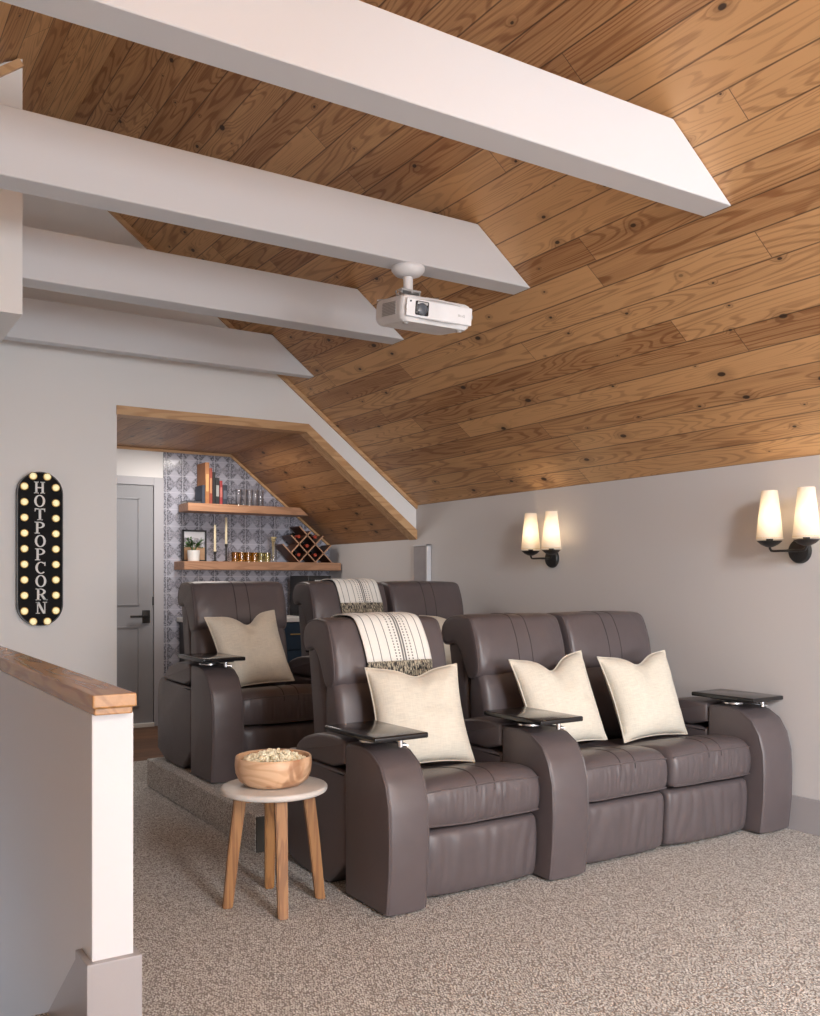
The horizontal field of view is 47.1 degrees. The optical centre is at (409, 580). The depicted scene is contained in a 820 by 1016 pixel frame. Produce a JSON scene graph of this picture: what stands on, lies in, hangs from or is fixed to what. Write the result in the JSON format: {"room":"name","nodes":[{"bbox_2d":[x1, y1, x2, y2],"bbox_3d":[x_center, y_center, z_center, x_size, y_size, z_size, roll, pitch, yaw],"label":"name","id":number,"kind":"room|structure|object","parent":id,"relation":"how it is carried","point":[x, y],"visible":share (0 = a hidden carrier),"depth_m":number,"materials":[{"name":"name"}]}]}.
{"room":"home theater","nodes":[
{"label":"home theater","id":0,"kind":"room"},
{"bbox_2d":[0,59,21,342],"bbox_3d":[-3.123,-1.732,4.301,2.218,1.123,1.810,0,0,-32],"label":"wall","id":1,"kind":"structure","parent":0,"point":[10,84],"depth_m":4.11,"materials":[{"name":"white paint"}]},
{"bbox_2d":[0,58,23,77],"bbox_3d":[-2.642,-1.410,3.524,2.243,1.750,0.017,0,0,-32],"label":"trim","id":2,"kind":"structure","parent":1,"relation":"attached to","point":[16,64],"depth_m":4.09,"materials":[{"name":"brown wood"}]},
{"bbox_2d":[0,670,132,1015],"bbox_3d":[-1.768,2.060,3.933,0.100,3.480,3.918,0,0,-32],"label":"wall","id":3,"kind":"structure","parent":0,"point":[66,770],"depth_m":2.58,"materials":[{"name":"white paint"}]},
{"bbox_2d":[0,646,136,715],"bbox_3d":[-1.759,0.294,3.905,0.104,0.050,3.960,0,0,-32],"label":"wall cap","id":4,"kind":"object","parent":3,"relation":"on","point":[96,697],"visible":1,"depth_m":2.51,"materials":[{"name":"brown wood"}]},
{"bbox_2d":[48,945,141,1015],"bbox_3d":[-1.762,2.206,3.924,0.132,2.588,3.936,0,0,-32],"label":"baseboard","id":5,"kind":"structure","parent":3,"relation":"attached to","point":[112,986],"depth_m":2.27,"materials":[{"name":"grey paint"}]},
{"bbox_2d":[117,449,162,486],"bbox_3d":[-2.542,0.003,7.599,1.072,2.395,0.120,0,0,-32],"label":"wall","id":6,"kind":"structure","parent":0,"point":[139,463],"depth_m":7.73,"materials":[{"name":"white paint"}]},
{"bbox_2d":[117,475,163,725],"bbox_3d":[-2.452,0.172,7.564,0.946,2.055,0.034,0,0,-32],"label":"door frame","id":7,"kind":"structure","parent":6,"relation":"attached to","point":[157,483],"depth_m":7.77,"materials":[{"name":"paint"}]},
{"bbox_2d":[117,485,153,723],"bbox_3d":[-2.450,0.193,7.538,0.802,1.945,0.076,0,0,-32],"label":"door","id":8,"kind":"structure","parent":7,"relation":"attached to","point":[135,599],"depth_m":7.68,"materials":[{"name":"paint"}]},
{"bbox_2d":[147,757,263,851],"bbox_3d":[-0.121,1.119,5.450,2.344,0.162,1.600,0,0,-32],"label":"floor","id":9,"kind":"structure","parent":0,"point":[204,799],"depth_m":4.77,"materials":[{"name":"carpet"}]},
{"bbox_2d":[158,581,314,783],"bbox_3d":[-0.979,0.517,5.400,0.808,1.037,1.075,0,0,-32],"label":"recliner","id":10,"kind":"object","parent":9,"relation":"on","point":[206,718],"visible":0.8,"depth_m":5.07,"materials":[{"name":"brown leather"}]},
{"bbox_2d":[191,627,286,688],"bbox_3d":[-1.017,0.452,5.652,0.575,0.400,0.172,0,0,-32],"label":"lumbar cushion","id":11,"kind":"object","parent":10,"relation":"on","point":[202,641],"depth_m":5.50,"materials":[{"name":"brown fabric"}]},
{"bbox_2d":[204,610,294,686],"bbox_3d":[-0.913,0.385,5.368,0.466,0.431,0.240,0,0,-41],"label":"throw pillow","id":12,"kind":"object","parent":10,"relation":"on","point":[259,642],"visible":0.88,"depth_m":5.30,"materials":[{"name":"beige fabric"}]},
{"bbox_2d":[242,684,313,724],"bbox_3d":[-0.803,0.667,5.315,0.575,0.193,0.640,0,0,-32],"label":"seat cushion","id":13,"kind":"object","parent":10,"relation":"on","point":[264,704],"depth_m":5.03,"materials":[{"name":"brown leather"}]},
{"bbox_2d":[285,581,463,683],"bbox_3d":[-0.016,0.517,6.010,1.555,1.037,1.073,0,0,-32],"label":"loveseat","id":14,"kind":"object","parent":9,"relation":"on","point":[314,599],"visible":0.17,"depth_m":6.23,"materials":[{"name":"brown leather"}]},
{"bbox_2d":[320,578,383,613],"bbox_3d":[-0.403,0.100,6.197,0.327,0.234,0.390,0,0,-32],"label":"throw blanket","id":15,"kind":"object","parent":14,"relation":"on","point":[363,591],"visible":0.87,"depth_m":6.08,"materials":[{"name":"fabric"}]},
{"bbox_2d":[419,615,451,664],"bbox_3d":[0.255,0.399,6.029,0.385,0.364,0.196,0,0,-30],"label":"throw pillow","id":16,"kind":"object","parent":14,"relation":"on","point":[440,620],"visible":0.08,"depth_m":5.92,"materials":[{"name":"beige fabric"}]},
{"bbox_2d":[0,193,415,685],"bbox_3d":[-2.286,0.547,5.997,5.448,6.506,0.120,0,0,-32],"label":"wall","id":17,"kind":"structure","parent":0,"point":[58,416],"depth_m":6.06,"materials":[{"name":"white paint"}]},
{"bbox_2d":[16,472,62,625],"bbox_3d":[-2.312,-0.200,5.870,0.272,0.962,0.066,0,0,-32],"label":"sign","id":18,"kind":"object","parent":17,"relation":"attached to","point":[39,495],"visible":1,"depth_m":5.86,"materials":[{"name":"black metal"}]},
{"bbox_2d":[108,211,417,508],"bbox_3d":[-1.090,-1.628,6.670,2.740,2.127,0.021,0,0,-32],"label":"trim","id":19,"kind":"structure","parent":17,"relation":"attached to","point":[115,215],"depth_m":6.91,"materials":[{"name":"brown wood"}]},
{"bbox_2d":[116,405,416,539],"bbox_3d":[-0.945,-0.738,6.824,2.368,0.824,0.116,0,0,-32],"label":"trim","id":20,"kind":"structure","parent":17,"relation":"attached to","point":[306,431],"depth_m":6.86,"materials":[{"name":"brown wood"}]},
{"bbox_2d":[256,816,263,852],"bbox_3d":[0.309,1.120,4.769,2.336,0.156,0.010,0,0,-32],"label":"baseboard","id":21,"kind":"structure","parent":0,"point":[259,820],"depth_m":4.15,"materials":[{"name":"grey wood"}]},
{"bbox_2d":[117,417,408,544],"bbox_3d":[-1.407,-0.713,7.364,2.500,0.765,1.490,0,0,-32],"label":"ceiling","id":22,"kind":"structure","parent":0,"point":[286,464],"depth_m":7.58,"materials":[{"name":"brown wood"}]},
{"bbox_2d":[0,0,819,504],"bbox_3d":[1.284,-1.651,0.357,5.448,2.111,13.230,0,0,-32],"label":"ceiling","id":23,"kind":"structure","parent":0,"point":[647,337],"depth_m":4.38,"materials":[{"name":"brown wood"}]},
{"bbox_2d":[4,297,313,377],"bbox_3d":[-1.597,-1.543,5.984,2.157,0.246,0.080,0,0,-32],"label":"ceiling beam","id":24,"kind":"structure","parent":23,"relation":"attached to","point":[44,322],"depth_m":5.91,"materials":[{"name":"white paint"}]},
{"bbox_2d":[22,225,403,343],"bbox_3d":[-0.982,-1.543,5.012,2.157,0.246,0.140,0,0,-32],"label":"ceiling beam","id":25,"kind":"structure","parent":23,"relation":"attached to","point":[51,260],"depth_m":4.85,"materials":[{"name":"white paint"}]},
{"bbox_2d":[0,104,529,294],"bbox_3d":[-0.848,-1.543,3.726,3.306,0.246,0.132,0,0,-32],"label":"ceiling beam","id":26,"kind":"structure","parent":23,"relation":"attached to","point":[41,155],"depth_m":3.74,"materials":[{"name":"white paint"}]},
{"bbox_2d":[377,262,438,303],"bbox_3d":[-0.009,-1.340,4.255,0.231,0.158,0.181,0,0,-32],"label":"mount","id":27,"kind":"object","parent":26,"relation":"attached to","point":[407,271],"visible":0.69,"depth_m":4.22,"materials":[{"name":"white plastic"}]},
{"bbox_2d":[0,0,730,216],"bbox_3d":[-0.215,-1.543,2.726,3.306,0.246,0.130,0,0,-32],"label":"ceiling beam","id":28,"kind":"structure","parent":23,"relation":"attached to","point":[358,55],"depth_m":2.83,"materials":[{"name":"white paint"}]},
{"bbox_2d":[376,294,472,334],"bbox_3d":[0.063,-1.194,4.231,0.370,0.148,0.288,0,0,-31],"label":"projector","id":29,"kind":"object","parent":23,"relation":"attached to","point":[407,312],"visible":1,"depth_m":4.14,"materials":[{"name":"white plastic"}]},
{"bbox_2d":[382,301,395,316],"bbox_3d":[-0.093,-1.197,4.134,0.003,0.056,0.120,0,8,-31],"label":"vent grille","id":30,"kind":"object","parent":29,"relation":"attached to","point":[383,311],"depth_m":4.13,"materials":[{"name":"white plastic"}]},
{"bbox_2d":[33,726,819,1015],"bbox_3d":[0.886,1.260,0.987,5.448,0.120,14.720,0,0,-32],"label":"floor","id":31,"kind":"structure","parent":0,"point":[728,924],"depth_m":3.16,"materials":[{"name":"carpet"}]},
{"bbox_2d":[133,722,153,727],"bbox_3d":[-2.457,1.183,7.551,0.804,0.034,0.050,0,0,-32],"label":"trim","id":32,"kind":"structure","parent":31,"relation":"on","point":[149,724],"depth_m":7.70,"materials":[{"name":"white wood"}]},
{"bbox_2d":[180,622,184,661],"bbox_3d":[-1.519,0.769,7.785,0.600,0.854,0.598,0,0,-32],"label":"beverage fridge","id":33,"kind":"object","parent":31,"relation":"on","point":[181,623],"visible":0.02,"depth_m":7.83,"materials":[{"name":"black metal"}]},
{"bbox_2d":[220,776,326,919],"bbox_3d":[-0.506,0.979,3.505,0.394,0.440,0.394,0,0,-32],"label":"side table","id":34,"kind":"object","parent":31,"relation":"on","point":[275,801],"visible":0.84,"depth_m":3.44,"materials":[{"name":"wood"}]},
{"bbox_2d":[235,749,311,788],"bbox_3d":[-0.510,0.705,3.512,0.286,0.108,0.286,0,0,-32],"label":"bowl","id":35,"kind":"object","parent":34,"relation":"on","point":[287,774],"visible":0.92,"depth_m":3.40,"materials":[{"name":"brown wood"}]},
{"bbox_2d":[243,748,305,761],"bbox_3d":[-0.508,0.672,3.511,0.246,0.088,0.238,0,0,-8],"label":"popcorn","id":36,"kind":"object","parent":35,"relation":"in","point":[269,755],"visible":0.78,"depth_m":3.47,"materials":[{"name":"beige food"}]},
{"bbox_2d":[284,622,301,662],"bbox_3d":[-0.926,0.769,8.167,0.790,0.854,0.588,0,0,-32],"label":"base cabinet","id":37,"kind":"object","parent":31,"relation":"on","point":[292,630],"visible":0.05,"depth_m":7.83,"materials":[{"name":"blue paint"}]},
{"bbox_2d":[177,615,298,621],"bbox_3d":[-1.197,0.323,8.009,1.424,0.035,0.596,0,0,-32],"label":"countertop","id":38,"kind":"structure","parent":37,"relation":"on","point":[290,618],"depth_m":7.82,"materials":[{"name":"white stone"}]},
{"bbox_2d":[290,576,330,615],"bbox_3d":[-0.873,0.130,8.228,0.220,0.350,0.362,0,0,-32],"label":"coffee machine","id":39,"kind":"object","parent":38,"relation":"on","point":[294,580],"visible":0.23,"depth_m":8.21,"materials":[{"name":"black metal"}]},
{"bbox_2d":[287,616,539,916],"bbox_3d":[-0.051,0.679,3.952,0.808,1.037,1.075,0,0,-32],"label":"recliner","id":40,"kind":"object","parent":31,"relation":"on","point":[401,831],"visible":0.84,"depth_m":3.60,"materials":[{"name":"brown leather"}]},
{"bbox_2d":[326,682,374,731],"bbox_3d":[-0.089,0.614,4.205,0.575,0.400,0.172,0,0,-32],"label":"lumbar cushion","id":41,"kind":"object","parent":40,"relation":"on","point":[346,702],"depth_m":4.05,"materials":[{"name":"brown leather"}]},
{"bbox_2d":[331,612,432,675],"bbox_3d":[-0.149,0.289,4.318,0.364,0.293,0.405,0,0,-32],"label":"throw blanket","id":42,"kind":"object","parent":40,"relation":"on","point":[387,637],"visible":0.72,"depth_m":4.20,"materials":[{"name":"fabric"}]},
{"bbox_2d":[364,663,474,762],"bbox_3d":[0.042,0.572,3.989,0.440,0.418,0.236,0,0,-25],"label":"throw pillow","id":43,"kind":"object","parent":40,"relation":"on","point":[429,702],"visible":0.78,"depth_m":3.94,"materials":[{"name":"beige fabric"}]},
{"bbox_2d":[420,761,539,826],"bbox_3d":[0.125,0.829,3.867,0.575,0.193,0.640,0,0,-32],"label":"seat cushion","id":44,"kind":"object","parent":40,"relation":"on","point":[460,793],"depth_m":3.62,"materials":[{"name":"brown leather"}]},
{"bbox_2d":[441,611,791,880],"bbox_3d":[0.912,0.679,4.562,1.555,1.037,1.073,0,0,-32],"label":"loveseat","id":45,"kind":"object","parent":31,"relation":"on","point":[599,800],"visible":0.86,"depth_m":4.35,"materials":[{"name":"brown leather"}]},
{"bbox_2d":[470,672,523,717],"bbox_3d":[0.549,0.614,4.608,0.528,0.400,0.172,0,0,-32],"label":"lumbar cushion","id":46,"kind":"object","parent":45,"relation":"on","point":[488,690],"depth_m":4.47,"materials":[{"name":"brown leather"}]},
{"bbox_2d":[508,650,607,741],"bbox_3d":[0.696,0.553,4.389,0.449,0.434,0.254,0,0,-37],"label":"throw pillow","id":47,"kind":"object","parent":45,"relation":"on","point":[566,688],"visible":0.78,"depth_m":4.33,"materials":[{"name":"beige fabric"}]},
{"bbox_2d":[586,667,621,737],"bbox_3d":[1.019,0.614,4.905,0.544,0.400,0.172,0,0,-32],"label":"lumbar cushion","id":48,"kind":"object","parent":45,"relation":"on","point":[603,700],"depth_m":4.80,"materials":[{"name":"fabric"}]},
{"bbox_2d":[578,744,666,799],"bbox_3d":[0.762,0.829,4.271,0.528,0.193,0.638,0,0,-32],"label":"seat cushion","id":49,"kind":"object","parent":45,"relation":"on","point":[624,772],"depth_m":4.03,"materials":[{"name":"brown leather"}]},
{"bbox_2d":[597,650,687,742],"bbox_3d":[1.155,0.562,4.661,0.440,0.419,0.240,0,0,-34],"label":"throw pillow","id":50,"kind":"object","parent":45,"relation":"on","point":[643,695],"visible":1,"depth_m":4.58,"materials":[{"name":"beige fabric"}]},
{"bbox_2d":[582,735,750,786],"bbox_3d":[1.232,0.831,4.569,0.544,0.194,0.639,0,0,-32],"label":"seat cushion","id":51,"kind":"object","parent":45,"relation":"on","point":[692,760],"depth_m":4.33,"materials":[{"name":"brown leather"}]},
{"bbox_2d":[329,455,819,800],"bbox_3d":[3.206,0.352,2.526,0.120,1.895,14.840,0,0,-32],"label":"wall","id":52,"kind":"structure","parent":0,"point":[680,551],"depth_m":5.15,"materials":[{"name":"grey paint"}]},
{"bbox_2d":[117,446,329,544],"bbox_3d":[-1.789,-0.701,7.978,2.510,0.785,0.020,0,0,-32],"label":"trim","id":53,"kind":"structure","parent":52,"relation":"attached to","point":[118,447],"depth_m":8.10,"materials":[{"name":"brown wood"}]},
{"bbox_2d":[163,452,328,675],"bbox_3d":[-1.432,0.052,8.294,1.548,2.295,0.132,0,0,-32],"label":"wall tile","id":54,"kind":"structure","parent":52,"relation":"attached to","point":[245,533],"depth_m":8.07,"materials":[{"name":"grey tile"}]},
{"bbox_2d":[179,503,307,516],"bbox_3d":[-1.414,-0.607,8.061,1.088,0.066,0.236,0,0,-32],"label":"wall shelf","id":55,"kind":"object","parent":54,"relation":"attached to","point":[206,508],"visible":1,"depth_m":7.94,"materials":[{"name":"brown wood"}]},
{"bbox_2d":[181,500,200,503],"bbox_3d":[-1.821,-0.651,7.818,0.124,0.022,0.160,0,0,-32],"label":"book","id":56,"kind":"object","parent":55,"relation":"on","point":[186,501],"visible":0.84,"depth_m":7.76,"materials":[{"name":"grey paper"}]},
{"bbox_2d":[195,485,204,502],"bbox_3d":[-1.756,-0.718,7.863,0.023,0.155,0.173,0,0,-32],"label":"book","id":57,"kind":"object","parent":55,"relation":"on","point":[199,490],"visible":0.84,"depth_m":7.82,"materials":[{"name":"paper"}]},
{"bbox_2d":[197,462,208,503],"bbox_3d":[-1.737,-0.813,7.892,0.034,0.345,0.204,0,0,-32],"label":"book","id":58,"kind":"object","parent":55,"relation":"on","point":[203,468],"visible":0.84,"depth_m":7.82,"materials":[{"name":"orange paper"}]},
{"bbox_2d":[209,468,211,503],"bbox_3d":[-1.703,-0.790,7.896,0.024,0.300,0.174,0,0,-32],"label":"book","id":59,"kind":"object","parent":55,"relation":"on","point":[210,469],"visible":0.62,"depth_m":7.82,"materials":[{"name":"paper"}]},
{"bbox_2d":[212,472,214,503],"bbox_3d":[-1.681,-0.774,7.911,0.025,0.268,0.173,0,0,-32],"label":"book","id":60,"kind":"object","parent":55,"relation":"on","point":[213,473],"visible":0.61,"depth_m":7.84,"materials":[{"name":"black paper"}]},
{"bbox_2d":[215,478,218,503],"bbox_3d":[-1.653,-0.751,7.927,0.033,0.222,0.174,0,0,-32],"label":"book","id":61,"kind":"object","parent":55,"relation":"on","point":[216,479],"visible":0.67,"depth_m":7.85,"materials":[{"name":"black paper"}]},
{"bbox_2d":[219,481,221,503],"bbox_3d":[-1.627,-0.741,7.944,0.024,0.200,0.174,0,0,-32],"label":"book","id":62,"kind":"object","parent":55,"relation":"on","point":[220,482],"visible":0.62,"depth_m":7.87,"materials":[{"name":"red paper"}]},
{"bbox_2d":[222,485,226,503],"bbox_3d":[-1.597,-0.723,7.963,0.042,0.165,0.174,0,0,-32],"label":"book","id":63,"kind":"object","parent":55,"relation":"on","point":[224,487],"visible":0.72,"depth_m":7.89,"materials":[{"name":"paper"}]},
{"bbox_2d":[235,489,240,504],"bbox_3d":[-1.466,-0.713,8.031,0.052,0.145,0.052,0,0,-32],"label":"glass","id":64,"kind":"object","parent":55,"relation":"on","point":[235,489],"visible":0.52,"depth_m":8.02,"materials":[{"name":"clear glass"}]},
{"bbox_2d":[241,489,246,504],"bbox_3d":[-1.424,-0.713,8.058,0.052,0.145,0.052,0,0,-32],"label":"glass","id":65,"kind":"object","parent":55,"relation":"on","point":[241,489],"visible":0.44,"depth_m":8.05,"materials":[{"name":"clear glass"}]},
{"bbox_2d":[247,489,252,505],"bbox_3d":[-1.381,-0.713,8.085,0.052,0.145,0.052,0,0,-32],"label":"glass","id":66,"kind":"object","parent":55,"relation":"on","point":[247,489],"visible":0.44,"depth_m":8.07,"materials":[{"name":"clear glass"}]},
{"bbox_2d":[258,490,263,505],"bbox_3d":[-1.293,-0.713,8.140,0.052,0.145,0.052,0,0,-32],"label":"glass","id":67,"kind":"object","parent":55,"relation":"on","point":[258,490],"visible":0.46,"depth_m":8.13,"materials":[{"name":"clear glass"}]},
{"bbox_2d":[174,561,340,570],"bbox_3d":[-1.297,-0.128,8.148,1.444,0.070,0.257,0,0,-32],"label":"wall shelf","id":68,"kind":"object","parent":54,"relation":"attached to","point":[178,565],"visible":1,"depth_m":7.99,"materials":[{"name":"brown wood"}]},
{"bbox_2d":[184,537,203,560],"bbox_3d":[-1.798,-0.266,7.786,0.177,0.204,0.126,0,0,-32],"label":"potted plant","id":69,"kind":"object","parent":68,"relation":"on","point":[193,555],"visible":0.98,"depth_m":7.75,"materials":[{"name":"green plant"}]},
{"bbox_2d":[182,530,206,560],"bbox_3d":[-1.813,-0.296,7.902,0.208,0.265,0.020,0,0,-32],"label":"picture frame","id":70,"kind":"object","parent":68,"relation":"on","point":[197,535],"visible":0.67,"depth_m":7.91,"materials":[{"name":"black metal"}]},
{"bbox_2d":[213,525,216,560],"bbox_3d":[-1.641,-0.324,7.909,0.060,0.320,0.060,0,0,-32],"label":"candlestick","id":71,"kind":"object","parent":68,"relation":"on","point":[214,551],"visible":0.84,"depth_m":7.90,"materials":[{"name":"beige wax"}]},
{"bbox_2d":[214,525,215,550],"bbox_3d":[-1.641,-0.360,7.909,0.021,0.246,0.021,0,0,-32],"label":"candle","id":72,"kind":"object","parent":71,"relation":"on","point":[214,525],"depth_m":7.90,"materials":[{"name":"beige wax"}]},
{"bbox_2d":[225,517,229,561],"bbox_3d":[-1.557,-0.356,7.962,0.060,0.385,0.060,0,0,-32],"label":"candlestick","id":73,"kind":"object","parent":68,"relation":"on","point":[226,544],"visible":0.94,"depth_m":7.95,"materials":[{"name":"black metal"}]},
{"bbox_2d":[225,517,226,543],"bbox_3d":[-1.557,-0.425,7.962,0.021,0.246,0.021,0,0,-32],"label":"candle","id":74,"kind":"object","parent":73,"relation":"on","point":[226,517],"depth_m":7.95,"materials":[{"name":"beige wax"}]},
{"bbox_2d":[270,544,276,561],"bbox_3d":[-1.193,-0.243,8.209,0.060,0.160,0.060,0,0,-32],"label":"glass vase","id":75,"kind":"object","parent":68,"relation":"on","point":[270,544],"visible":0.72,"depth_m":8.20,"materials":[{"name":"clear glass"}]},
{"bbox_2d":[271,537,276,560],"bbox_3d":[-1.191,-0.280,8.205,0.050,0.213,0.052,0,0,0],"label":"bouquet","id":76,"kind":"object","parent":75,"relation":"in","point":[273,539],"visible":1,"depth_m":8.20,"materials":[{"name":"beige plant"}]},
{"bbox_2d":[274,526,331,562],"bbox_3d":[-0.951,-0.323,8.351,0.483,0.318,0.190,0,0,-32],"label":"wine rack","id":77,"kind":"object","parent":68,"relation":"on","point":[294,544],"visible":0.9,"depth_m":8.32,"materials":[{"name":"brown wood"}]},
{"bbox_2d":[287,533,299,538],"bbox_3d":[-1.026,-0.390,8.316,0.074,0.074,0.200,0,0,-32],"label":"wine bottle","id":78,"kind":"object","parent":77,"relation":"in","point":[294,535],"visible":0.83,"depth_m":8.30,"materials":[{"name":"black glass"}]},
{"bbox_2d":[292,551,299,556],"bbox_3d":[-1.026,-0.230,8.316,0.074,0.074,0.200,0,0,-32],"label":"wine bottle","id":79,"kind":"object","parent":77,"relation":"in","point":[294,553],"visible":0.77,"depth_m":8.27,"materials":[{"name":"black glass"}]},
{"bbox_2d":[300,542,308,548],"bbox_3d":[-0.958,-0.309,8.358,0.074,0.074,0.200,0,0,-32],"label":"wine bottle","id":80,"kind":"object","parent":77,"relation":"in","point":[302,544],"visible":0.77,"depth_m":8.31,"materials":[{"name":"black glass"}]},
{"bbox_2d":[308,552,316,557],"bbox_3d":[-0.890,-0.230,8.401,0.074,0.074,0.200,0,0,-32],"label":"wine bottle","id":81,"kind":"object","parent":77,"relation":"in","point":[311,554],"visible":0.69,"depth_m":8.35,"materials":[{"name":"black glass"}]},
{"bbox_2d":[309,534,316,539],"bbox_3d":[-0.890,-0.390,8.401,0.074,0.074,0.200,0,0,-32],"label":"wine bottle","id":82,"kind":"object","parent":77,"relation":"in","point":[311,536],"visible":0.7,"depth_m":8.34,"materials":[{"name":"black glass"}]},
{"bbox_2d":[413,544,430,580],"bbox_3d":[0.091,-0.041,7.300,0.036,0.482,0.206,0,0,-32],"label":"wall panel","id":83,"kind":"object","parent":52,"relation":"attached to","point":[422,553],"visible":0.7,"depth_m":7.27,"materials":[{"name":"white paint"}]},
{"bbox_2d":[521,511,560,567],"bbox_3d":[0.848,-0.260,5.986,0.162,0.352,0.325,0,0,-32],"label":"wall sconce","id":84,"kind":"object","parent":52,"relation":"attached to","point":[551,541],"visible":1,"depth_m":5.99,"materials":[{"name":"white glass"}]},
{"bbox_2d":[756,487,819,562],"bbox_3d":[1.808,-0.260,4.470,0.162,0.352,0.325,0,0,-32],"label":"wall sconce","id":85,"kind":"object","parent":52,"relation":"attached to","point":[806,526],"visible":1,"depth_m":4.47,"materials":[{"name":"white glass"}]},
{"bbox_2d":[787,795,819,835],"bbox_3d":[3.185,1.117,2.434,0.014,0.166,14.706,0,0,-32],"label":"baseboard","id":86,"kind":"structure","parent":52,"relation":"attached to","point":[804,812],"depth_m":4.48,"materials":[{"name":"grey paint"}]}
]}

